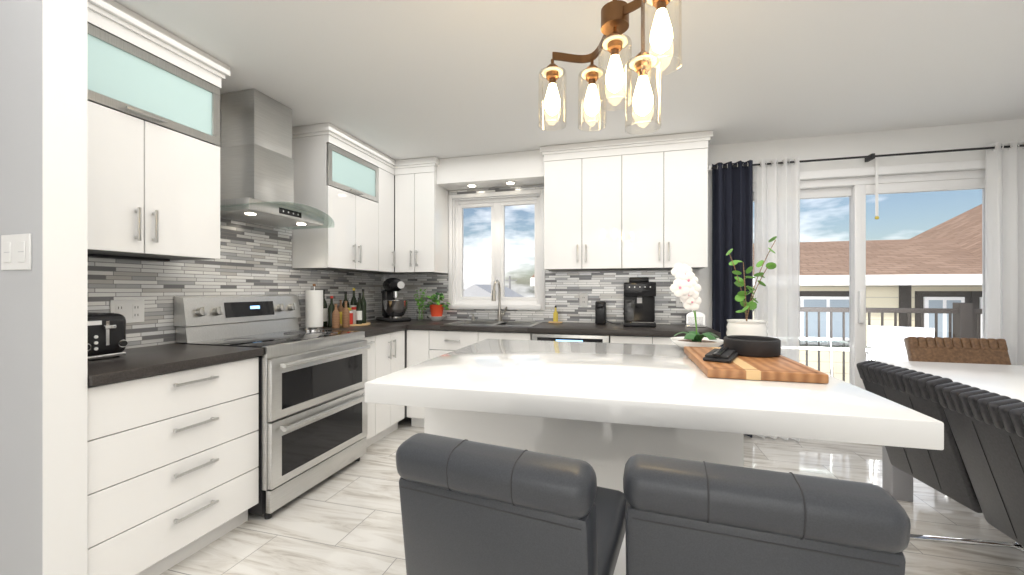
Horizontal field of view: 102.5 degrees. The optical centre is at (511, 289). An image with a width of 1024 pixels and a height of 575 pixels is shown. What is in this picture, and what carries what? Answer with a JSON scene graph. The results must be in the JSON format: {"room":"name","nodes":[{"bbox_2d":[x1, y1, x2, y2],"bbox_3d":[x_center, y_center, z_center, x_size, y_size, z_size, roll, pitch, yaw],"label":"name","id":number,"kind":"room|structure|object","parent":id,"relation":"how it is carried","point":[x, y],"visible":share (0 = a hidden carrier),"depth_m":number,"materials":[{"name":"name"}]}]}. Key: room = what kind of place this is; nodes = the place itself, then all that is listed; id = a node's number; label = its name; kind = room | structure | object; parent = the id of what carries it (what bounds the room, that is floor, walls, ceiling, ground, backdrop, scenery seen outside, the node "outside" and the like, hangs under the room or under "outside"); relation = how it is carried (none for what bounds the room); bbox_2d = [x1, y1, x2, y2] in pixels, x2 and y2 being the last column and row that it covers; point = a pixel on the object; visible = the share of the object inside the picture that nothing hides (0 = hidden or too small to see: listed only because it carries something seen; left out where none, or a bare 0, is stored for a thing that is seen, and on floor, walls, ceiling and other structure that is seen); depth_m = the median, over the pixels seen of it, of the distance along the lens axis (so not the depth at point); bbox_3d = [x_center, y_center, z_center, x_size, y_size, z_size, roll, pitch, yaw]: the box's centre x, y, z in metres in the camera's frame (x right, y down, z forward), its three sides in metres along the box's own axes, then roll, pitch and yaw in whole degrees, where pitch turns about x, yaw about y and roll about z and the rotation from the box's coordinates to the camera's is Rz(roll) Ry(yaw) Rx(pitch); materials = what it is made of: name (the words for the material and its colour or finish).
{"room":"dining room and kitchen","nodes":[
{"label":"dining room and kitchen","id":0,"kind":"room"},
{"bbox_2d":[0,0,86,574],"bbox_3d":[-2.366,-0.010,1.623,1.780,2.440,0.116,0,0,15],"label":"wall","id":1,"kind":"structure","parent":0,"point":[43,300],"depth_m":1.37,"materials":[{"name":"grey paint"}]},
{"bbox_2d":[1,234,31,269],"bbox_3d":[-1.644,-0.125,1.360,0.148,0.118,0.009,0,0,15],"label":"light switch","id":2,"kind":"object","parent":1,"relation":"attached to","point":[16,251],"visible":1,"depth_m":1.36,"materials":[{"name":"white plastic"}]},
{"bbox_2d":[171,94,373,343],"bbox_3d":[-1.800,-0.010,2.991,0.150,2.440,2.820,0,0,15],"label":"wall","id":3,"kind":"structure","parent":0,"point":[220,147],"depth_m":2.58,"materials":[{"name":"white paint"}]},
{"bbox_2d":[87,0,226,260],"bbox_3d":[-1.841,-0.669,1.925,0.327,1.007,0.738,0,0,15],"label":"upper cabinet","id":4,"kind":"object","parent":3,"relation":"attached to","point":[153,141],"depth_m":1.90,"materials":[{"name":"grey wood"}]},
{"bbox_2d":[87,217,382,348],"bbox_3d":[-1.726,-0.095,2.958,0.008,0.790,2.790,0,0,15],"label":"backsplash","id":5,"kind":"structure","parent":3,"relation":"attached to","point":[255,259],"depth_m":2.60,"materials":[{"name":"tile"}]},
{"bbox_2d":[110,300,143,322],"bbox_3d":[-1.955,0.110,2.090,0.007,0.118,0.148,0,0,15],"label":"outlet","id":6,"kind":"object","parent":5,"relation":"attached to","point":[131,311],"visible":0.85,"depth_m":2.10,"materials":[{"name":"white plastic"}]},
{"bbox_2d":[220,89,334,229],"bbox_3d":[-1.544,-0.839,2.651,0.500,0.778,0.788,0,0,15],"label":"range hood","id":7,"kind":"object","parent":3,"relation":"attached to","point":[256,173],"visible":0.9,"depth_m":2.56,"materials":[{"name":"metal"}]},
{"bbox_2d":[292,128,382,271],"bbox_3d":[-1.437,-0.669,3.405,0.327,1.007,0.650,0,0,15],"label":"upper cabinet","id":8,"kind":"object","parent":3,"relation":"attached to","point":[336,177],"depth_m":3.17,"materials":[{"name":"grey wood"}]},
{"bbox_2d":[359,160,394,272],"bbox_3d":[-1.316,-0.669,3.844,0.327,1.007,0.260,0,0,15],"label":"upper cabinet","id":9,"kind":"object","parent":3,"relation":"attached to","point":[388,168],"depth_m":3.83,"materials":[{"name":"grey wood"}]},
{"bbox_2d":[114,0,1023,159],"bbox_3d":[0.040,-1.280,0.621,7.250,0.100,6.720,0,0,15],"label":"ceiling","id":10,"kind":"structure","parent":0,"point":[409,79],"depth_m":2.25,"materials":[{"name":"white paint"}]},
{"bbox_2d":[538,0,681,134],"bbox_3d":[0.282,-0.861,1.331,0.478,0.734,0.582,0,0,15],"label":"chandelier","id":11,"kind":"object","parent":10,"relation":"hanging from","point":[614,23],"visible":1,"depth_m":1.32,"materials":[{"name":"glass"}]},
{"bbox_2d":[160,417,1023,574],"bbox_3d":[0.040,1.260,0.621,7.250,0.100,6.720,0,0,15],"label":"floor","id":12,"kind":"structure","parent":0,"point":[346,520],"depth_m":2.10,"materials":[{"name":"tile"}]},
{"bbox_2d":[87,357,258,574],"bbox_3d":[-1.706,0.776,1.874,0.617,0.868,0.710,0,0,15],"label":"base cabinet","id":13,"kind":"object","parent":12,"relation":"on","point":[172,469],"depth_m":1.71,"materials":[{"name":"grey wood"}]},
{"bbox_2d":[87,344,263,385],"bbox_3d":[-1.692,0.320,1.871,0.646,0.040,0.712,0,0,15],"label":"countertop","id":14,"kind":"structure","parent":13,"relation":"on","point":[137,362],"depth_m":1.79,"materials":[{"name":"grey stone"}]},
{"bbox_2d":[87,312,127,359],"bbox_3d":[-1.861,0.201,1.738,0.244,0.196,0.300,0,0,15],"label":"toaster","id":15,"kind":"object","parent":14,"relation":"on","point":[106,335],"visible":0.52,"depth_m":1.77,"materials":[{"name":"black plastic"}]},
{"bbox_2d":[174,294,370,519],"bbox_3d":[-1.438,0.623,2.612,0.724,1.175,0.836,0,0,15],"label":"range","id":16,"kind":"object","parent":12,"relation":"on","point":[313,418],"visible":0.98,"depth_m":2.43,"materials":[{"name":"grey metal"}]},
{"bbox_2d":[364,334,378,446],"bbox_3d":[-1.363,0.776,3.127,0.617,0.868,0.177,0,0,15],"label":"base cabinet","id":17,"kind":"object","parent":12,"relation":"on","point":[373,353],"depth_m":3.11,"materials":[{"name":"grey wood"}]},
{"bbox_2d":[379,330,404,439],"bbox_3d":[-1.281,0.776,3.427,0.617,0.868,0.445,0,0,15],"label":"base cabinet","id":18,"kind":"object","parent":12,"relation":"on","point":[392,344],"depth_m":3.35,"materials":[{"name":"grey wood"}]},
{"bbox_2d":[405,329,408,416],"bbox_3d":[-1.135,0.776,3.949,0.623,0.868,0.617,0,0,15],"label":"base cabinet","id":19,"kind":"object","parent":12,"relation":"on","point":[407,330],"depth_m":3.59,"materials":[{"name":"grey wood"}]},
{"bbox_2d":[409,329,464,427],"bbox_3d":[-0.706,0.776,3.832,0.265,0.868,0.617,0,0,15],"label":"base cabinet","id":20,"kind":"object","parent":12,"relation":"on","point":[422,345],"depth_m":3.53,"materials":[{"name":"grey wood"}]},
{"bbox_2d":[299,323,410,336],"bbox_3d":[-1.287,0.320,3.321,0.660,0.040,0.596,0,0,15],"label":"countertop","id":21,"kind":"structure","parent":20,"relation":"on","point":[372,329],"depth_m":3.27,"materials":[{"name":"grey stone"}]},
{"bbox_2d":[303,284,324,329],"bbox_3d":[-1.520,0.126,3.158,0.150,0.347,0.150,0,0,15],"label":"paper towel","id":22,"kind":"object","parent":21,"relation":"on","point":[313,309],"visible":1,"depth_m":3.11,"materials":[{"name":"white paper"}]},
{"bbox_2d":[323,290,326,326],"bbox_3d":[-1.528,0.149,3.321,0.066,0.300,0.066,0,0,15],"label":"oil bottle","id":23,"kind":"object","parent":21,"relation":"on","point":[324,313],"visible":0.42,"depth_m":3.30,"materials":[{"name":"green glass"}]},
{"bbox_2d":[328,296,334,327],"bbox_3d":[-1.444,0.174,3.288,0.056,0.250,0.056,0,0,15],"label":"oil bottle","id":24,"kind":"object","parent":21,"relation":"on","point":[331,308],"visible":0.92,"depth_m":3.26,"materials":[{"name":"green glass"}]},
{"bbox_2d":[332,304,339,327],"bbox_3d":[-1.380,0.204,3.218,0.056,0.190,0.056,0,0,15],"label":"pepper mill","id":25,"kind":"object","parent":21,"relation":"on","point":[335,318],"visible":1,"depth_m":3.20,"materials":[{"name":"brown wood"}]},
{"bbox_2d":[342,301,349,327],"bbox_3d":[-1.330,0.194,3.287,0.056,0.210,0.056,0,0,15],"label":"pepper mill","id":26,"kind":"object","parent":21,"relation":"on","point":[345,317],"visible":1,"depth_m":3.27,"materials":[{"name":"brown wood"}]},
{"bbox_2d":[366,319,720,337],"bbox_3d":[0.057,0.320,3.606,3.103,0.040,0.649,0,0,15],"label":"countertop","id":27,"kind":"structure","parent":20,"relation":"on","point":[664,330],"depth_m":3.27,"materials":[{"name":"grey stone"}]},
{"bbox_2d":[340,322,369,325],"bbox_3d":[-1.371,0.292,3.516,0.300,0.014,0.300,0,0,15],"label":"tray","id":28,"kind":"object","parent":27,"relation":"on","point":[366,323],"visible":0.44,"depth_m":3.42,"materials":[{"name":"brown wood"}]},
{"bbox_2d":[337,300,343,311],"bbox_3d":[-1.462,0.184,3.505,0.052,0.200,0.052,0,0,15],"label":"bottle","id":29,"kind":"object","parent":28,"relation":"on","point":[340,308],"visible":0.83,"depth_m":3.49,"materials":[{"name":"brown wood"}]},
{"bbox_2d":[342,292,348,307],"bbox_3d":[-1.454,0.149,3.591,0.060,0.270,0.060,0,0,15],"label":"bottle","id":30,"kind":"object","parent":28,"relation":"on","point":[345,298],"visible":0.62,"depth_m":3.58,"materials":[{"name":"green glass"}]},
{"bbox_2d":[349,311,352,323],"bbox_3d":[-1.349,0.230,3.407,0.056,0.110,0.056,0,0,15],"label":"bottle","id":31,"kind":"object","parent":28,"relation":"on","point":[351,317],"visible":0.54,"depth_m":3.39,"materials":[{"name":"red glass"}]},
{"bbox_2d":[350,288,356,307],"bbox_3d":[-1.388,0.135,3.604,0.058,0.300,0.058,0,0,15],"label":"bottle","id":32,"kind":"object","parent":28,"relation":"on","point":[353,302],"visible":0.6,"depth_m":3.59,"materials":[{"name":"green glass"}]},
{"bbox_2d":[351,307,355,323],"bbox_3d":[-1.326,0.214,3.473,0.066,0.140,0.066,0,0,15],"label":"bottle","id":33,"kind":"object","parent":28,"relation":"on","point":[353,309],"visible":0.46,"depth_m":3.44,"materials":[{"name":"white"}]},
{"bbox_2d":[356,298,361,323],"bbox_3d":[-1.279,0.174,3.434,0.050,0.220,0.050,0,0,15],"label":"bottle","id":34,"kind":"object","parent":28,"relation":"on","point":[358,314],"visible":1,"depth_m":3.42,"materials":[{"name":"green glass"}]},
{"bbox_2d":[360,289,365,322],"bbox_3d":[-1.276,0.140,3.522,0.052,0.290,0.052,0,0,15],"label":"bottle","id":35,"kind":"object","parent":28,"relation":"on","point":[363,303],"visible":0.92,"depth_m":3.50,"materials":[{"name":"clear glass"}]},
{"bbox_2d":[376,278,410,321],"bbox_3d":[-1.145,0.091,3.963,0.393,0.416,0.363,0,0,15],"label":"stand mixer","id":36,"kind":"object","parent":27,"relation":"on","point":[393,310],"visible":1,"depth_m":3.86,"materials":[{"name":"black plastic"}]},
{"bbox_2d":[414,289,432,320],"bbox_3d":[-0.889,0.144,4.024,0.205,0.310,0.173,0,0,15],"label":"plant","id":37,"kind":"object","parent":27,"relation":"on","point":[419,307],"visible":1,"depth_m":4.02,"materials":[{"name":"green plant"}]},
{"bbox_2d":[425,292,449,320],"bbox_3d":[-0.725,0.161,3.988,0.255,0.275,0.195,0,0,15],"label":"herb pot","id":38,"kind":"object","parent":27,"relation":"on","point":[436,310],"visible":1,"depth_m":3.95,"materials":[{"name":"orange ceramic"}]},
{"bbox_2d":[446,320,541,333],"bbox_3d":[-0.157,0.395,3.671,0.784,0.198,0.444,0,0,15],"label":"sink","id":39,"kind":"object","parent":27,"relation":"in","point":[495,323],"visible":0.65,"depth_m":3.80,"materials":[{"name":"metal"}]},
{"bbox_2d":[491,280,506,320],"bbox_3d":[-0.116,0.101,3.834,0.112,0.396,0.234,0,0,15],"label":"faucet","id":40,"kind":"object","parent":27,"relation":"on","point":[500,314],"visible":0.9,"depth_m":3.91,"materials":[{"name":"silver metal"}]},
{"bbox_2d":[548,306,562,322],"bbox_3d":[0.395,0.222,3.717,0.120,0.155,0.070,0,0,15],"label":"soap bottle","id":41,"kind":"object","parent":27,"relation":"on","point":[555,316],"visible":1,"depth_m":3.70,"materials":[{"name":"yellow plastic"}]},
{"bbox_2d":[595,301,619,323],"bbox_3d":[0.837,0.199,3.580,0.216,0.200,0.112,0,0,15],"label":"can opener","id":42,"kind":"object","parent":27,"relation":"on","point":[600,312],"visible":1,"depth_m":3.55,"materials":[{"name":"black plastic"}]},
{"bbox_2d":[624,277,655,326],"bbox_3d":[1.071,0.097,3.459,0.250,0.405,0.342,0,0,15],"label":"espresso machine","id":43,"kind":"object","parent":27,"relation":"on","point":[639,300],"visible":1,"depth_m":3.41,"materials":[{"name":"black plastic"}]},
{"bbox_2d":[685,311,705,326],"bbox_3d":[1.475,0.236,3.308,0.150,0.125,0.060,0,0,15],"label":"napkin holder","id":44,"kind":"object","parent":27,"relation":"on","point":[690,319],"visible":0.88,"depth_m":3.29,"materials":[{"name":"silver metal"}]},
{"bbox_2d":[437,341,479,356],"bbox_3d":[-0.199,0.860,3.693,0.888,0.700,0.617,0,0,15],"label":"base cabinet","id":45,"kind":"object","parent":12,"relation":"on","point":[456,345],"depth_m":3.45,"materials":[{"name":"grey wood"}]},
{"bbox_2d":[396,433,625,574],"bbox_3d":[0.041,0.752,0.952,0.420,0.916,0.506,0,0,24],"label":"stool","id":46,"kind":"object","parent":12,"relation":"on","point":[472,508],"visible":0.94,"depth_m":0.74,"materials":[{"name":"grey leather"}]},
{"bbox_2d":[531,333,609,342],"bbox_3d":[0.526,0.778,3.491,0.609,0.864,0.620,0,0,15],"label":"dishwasher","id":47,"kind":"object","parent":12,"relation":"on","point":[570,337],"visible":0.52,"depth_m":3.19,"materials":[{"name":"grey metal"}]},
{"bbox_2d":[424,411,743,574],"bbox_3d":[0.296,0.776,1.793,1.086,0.867,0.796,0,0,15],"label":"kitchen island","id":48,"kind":"object","parent":12,"relation":"on","point":[607,449],"depth_m":1.38,"materials":[{"name":"white wood"}]},
{"bbox_2d":[365,339,943,449],"bbox_3d":[0.387,0.311,1.613,1.416,0.062,1.154,0,0,15],"label":"island countertop","id":49,"kind":"structure","parent":48,"relation":"on","point":[659,386],"depth_m":1.14,"materials":[{"name":"white stone"}]},
{"bbox_2d":[670,263,722,348],"bbox_3d":[0.870,0.074,1.939,0.242,0.411,0.236,0,0,15],"label":"orchid","id":50,"kind":"object","parent":49,"relation":"on","point":[685,287],"visible":0.98,"depth_m":1.92,"materials":[{"name":"white plant"}]},
{"bbox_2d":[726,236,776,336],"bbox_3d":[1.115,0.015,1.899,0.228,0.529,0.178,0,0,15],"label":"potted plant","id":51,"kind":"object","parent":49,"relation":"on","point":[750,327],"visible":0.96,"depth_m":1.88,"materials":[{"name":"green plant"}]},
{"bbox_2d":[684,346,828,383],"bbox_3d":[0.852,0.265,1.522,0.330,0.029,0.546,0,0,15],"label":"cutting board","id":52,"kind":"object","parent":49,"relation":"on","point":[782,368],"visible":0.88,"depth_m":1.31,"materials":[{"name":"brown wood"}]},
{"bbox_2d":[703,347,738,362],"bbox_3d":[0.768,0.235,1.506,0.090,0.030,0.230,0,0,35],"label":"folded napkin","id":53,"kind":"object","parent":52,"relation":"on","point":[725,354],"visible":0.96,"depth_m":1.44,"materials":[{"name":"grey fabric"}]},
{"bbox_2d":[723,335,780,356],"bbox_3d":[0.938,0.219,1.609,0.194,0.062,0.194,0,0,15],"label":"bowl","id":54,"kind":"object","parent":52,"relation":"on","point":[751,346],"visible":0.88,"depth_m":1.53,"materials":[{"name":"grey ceramic"}]},
{"bbox_2d":[610,335,652,343],"bbox_3d":[0.972,0.776,3.373,0.305,0.868,0.617,0,0,15],"label":"base cabinet","id":55,"kind":"object","parent":12,"relation":"on","point":[613,338],"depth_m":3.07,"materials":[{"name":"grey wood"}]},
{"bbox_2d":[653,336,718,344],"bbox_3d":[1.336,0.776,3.273,0.450,0.868,0.617,0,0,15],"label":"base cabinet","id":56,"kind":"object","parent":12,"relation":"on","point":[660,340],"depth_m":3.02,"materials":[{"name":"grey wood"}]},
{"bbox_2d":[623,454,910,574],"bbox_3d":[0.454,0.752,0.860,0.426,0.916,0.528,0,0,15],"label":"stool","id":57,"kind":"object","parent":12,"relation":"on","point":[686,517],"visible":1,"depth_m":0.64,"materials":[{"name":"grey leather"}]},
{"bbox_2d":[856,360,1023,552],"bbox_3d":[2.026,0.779,1.790,0.676,0.860,0.460,0,0,9],"label":"dining chair","id":58,"kind":"object","parent":12,"relation":"on","point":[944,472],"visible":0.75,"depth_m":1.76,"materials":[{"name":"black leather"}]},
{"bbox_2d":[874,360,1023,501],"bbox_3d":[2.735,0.818,1.450,1.590,0.785,1.740,0,0,15],"label":"dining table","id":59,"kind":"object","parent":12,"relation":"on","point":[1004,380],"visible":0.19,"depth_m":2.19,"materials":[{"name":"white"}]},
{"bbox_2d":[904,336,1010,364],"bbox_3d":[3.079,0.775,2.651,0.550,0.871,0.679,0,0,15],"label":"chair","id":60,"kind":"object","parent":12,"relation":"on","point":[961,350],"visible":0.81,"depth_m":2.89,"materials":[{"name":"brown wicker"}]},
{"bbox_2d":[935,382,1023,546],"bbox_3d":[1.884,0.780,1.271,0.691,0.861,0.481,0,0,15],"label":"dining chair","id":61,"kind":"object","parent":12,"relation":"on","point":[987,427],"visible":1,"depth_m":1.40,"materials":[{"name":"black leather"}]},
{"bbox_2d":[394,119,1023,328],"bbox_3d":[0.907,-0.010,3.790,7.250,2.440,0.150,0,0,15],"label":"wall","id":62,"kind":"structure","parent":0,"point":[957,136],"depth_m":3.21,"materials":[{"name":"white paint"}]},
{"bbox_2d":[394,163,447,273],"bbox_3d":[-0.880,-0.669,4.017,0.413,1.007,0.304,0,0,15],"label":"upper cabinet","id":63,"kind":"object","parent":62,"relation":"attached to","point":[420,206],"depth_m":3.88,"materials":[{"name":"grey wood"}]},
{"bbox_2d":[434,147,545,190],"bbox_3d":[-0.174,-1.111,3.861,1.029,0.234,0.278,0,0,15],"label":"valance","id":64,"kind":"object","parent":62,"relation":"attached to","point":[524,168],"depth_m":3.75,"materials":[{"name":"grey wood"}]},
{"bbox_2d":[448,189,544,309],"bbox_3d":[-0.150,-0.380,4.038,0.980,1.140,0.140,0,0,15],"label":"kitchen window","id":65,"kind":"structure","parent":62,"relation":"in","point":[457,204],"depth_m":4.05,"materials":[{"name":"white plastic"}]},
{"bbox_2d":[383,185,691,324],"bbox_3d":[0.096,-0.345,3.930,3.009,1.290,0.008,0,0,15],"label":"backsplash","id":66,"kind":"structure","parent":62,"relation":"attached to","point":[562,289],"depth_m":3.81,"materials":[{"name":"tile"}]},
{"bbox_2d":[579,293,587,305],"bbox_3d":[0.657,0.090,3.767,0.076,0.118,0.007,0,0,15],"label":"electrical outlet","id":67,"kind":"object","parent":66,"relation":"attached to","point":[583,299],"visible":1,"depth_m":3.76,"materials":[{"name":"white plastic"}]},
{"bbox_2d":[676,296,683,306],"bbox_3d":[1.458,0.090,3.548,0.076,0.118,0.007,0,0,15],"label":"electrical outlet","id":68,"kind":"object","parent":66,"relation":"attached to","point":[679,303],"visible":0.46,"depth_m":3.55,"materials":[{"name":"white plastic"}]},
{"bbox_2d":[542,143,621,270],"bbox_3d":[0.631,-0.679,3.616,0.650,1.007,0.327,0,0,15],"label":"upper cabinet","id":69,"kind":"object","parent":62,"relation":"attached to","point":[583,185],"depth_m":3.45,"materials":[{"name":"grey wood"}]},
{"bbox_2d":[622,135,709,269],"bbox_3d":[1.258,-0.679,3.444,0.650,1.007,0.327,0,0,15],"label":"upper cabinet","id":70,"kind":"object","parent":62,"relation":"attached to","point":[639,203],"depth_m":3.28,"materials":[{"name":"grey wood"}]},
{"bbox_2d":[708,140,1023,440],"bbox_3d":[2.921,0.070,3.096,2.658,2.240,0.124,0,0,15],"label":"curtain","id":71,"kind":"object","parent":62,"relation":"attached to","point":[777,202],"visible":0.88,"depth_m":3.28,"materials":[{"name":"grey fabric"}]},
{"bbox_2d":[753,303,981,380],"bbox_3d":[3.244,0.770,3.898,5.000,1.280,1.289,0,0,15],"label":"railing","id":72,"kind":"object","parent":62,"relation":"attached to","point":[959,312],"depth_m":4.21,"materials":[{"name":"grey"}]},
{"bbox_2d":[799,337,880,376],"bbox_3d":[2.859,0.864,4.008,0.828,0.718,0.828,0,0,15],"label":"patio table","id":73,"kind":"object","parent":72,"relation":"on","point":[830,342],"depth_m":3.87,"materials":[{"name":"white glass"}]},
{"bbox_2d":[866,325,934,360],"bbox_3d":[3.731,0.790,3.934,0.526,0.866,0.564,0,0,35],"label":"patio chair","id":74,"kind":"object","parent":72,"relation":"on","point":[890,342],"depth_m":4.05,"materials":[{"name":"plastic"}]},
{"bbox_2d":[752,160,984,389],"bbox_3d":[2.778,0.130,3.257,1.920,2.160,0.150,0,0,15],"label":"patio door","id":75,"kind":"structure","parent":62,"relation":"in","point":[856,190],"depth_m":3.24,"materials":[{"name":"clear glass"}]},
{"label":"outside","id":76,"kind":"structure","parent":0,"visible":0},
{"bbox_2d":[463,276,523,296],"bbox_3d":[4.194,1.510,33.189,43.168,5.400,18.589,0,0,15],"label":"roofs","id":77,"kind":"structure","parent":76,"point":[485,292],"depth_m":25.64,"materials":[{"name":"white plastic"}]},
{"bbox_3d":[11.085,4.310,40.521,80.000,0.200,75.980,0,0,15],"label":"ground","id":78,"kind":"structure","parent":76,"visible":0},
{"bbox_2d":[530,204,981,382],"bbox_3d":[8.056,1.035,9.174,14.100,6.350,6.950,0,0,15],"label":"house","id":79,"kind":"structure","parent":78,"relation":"on","point":[888,284],"depth_m":6.79,"materials":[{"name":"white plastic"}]}
]}

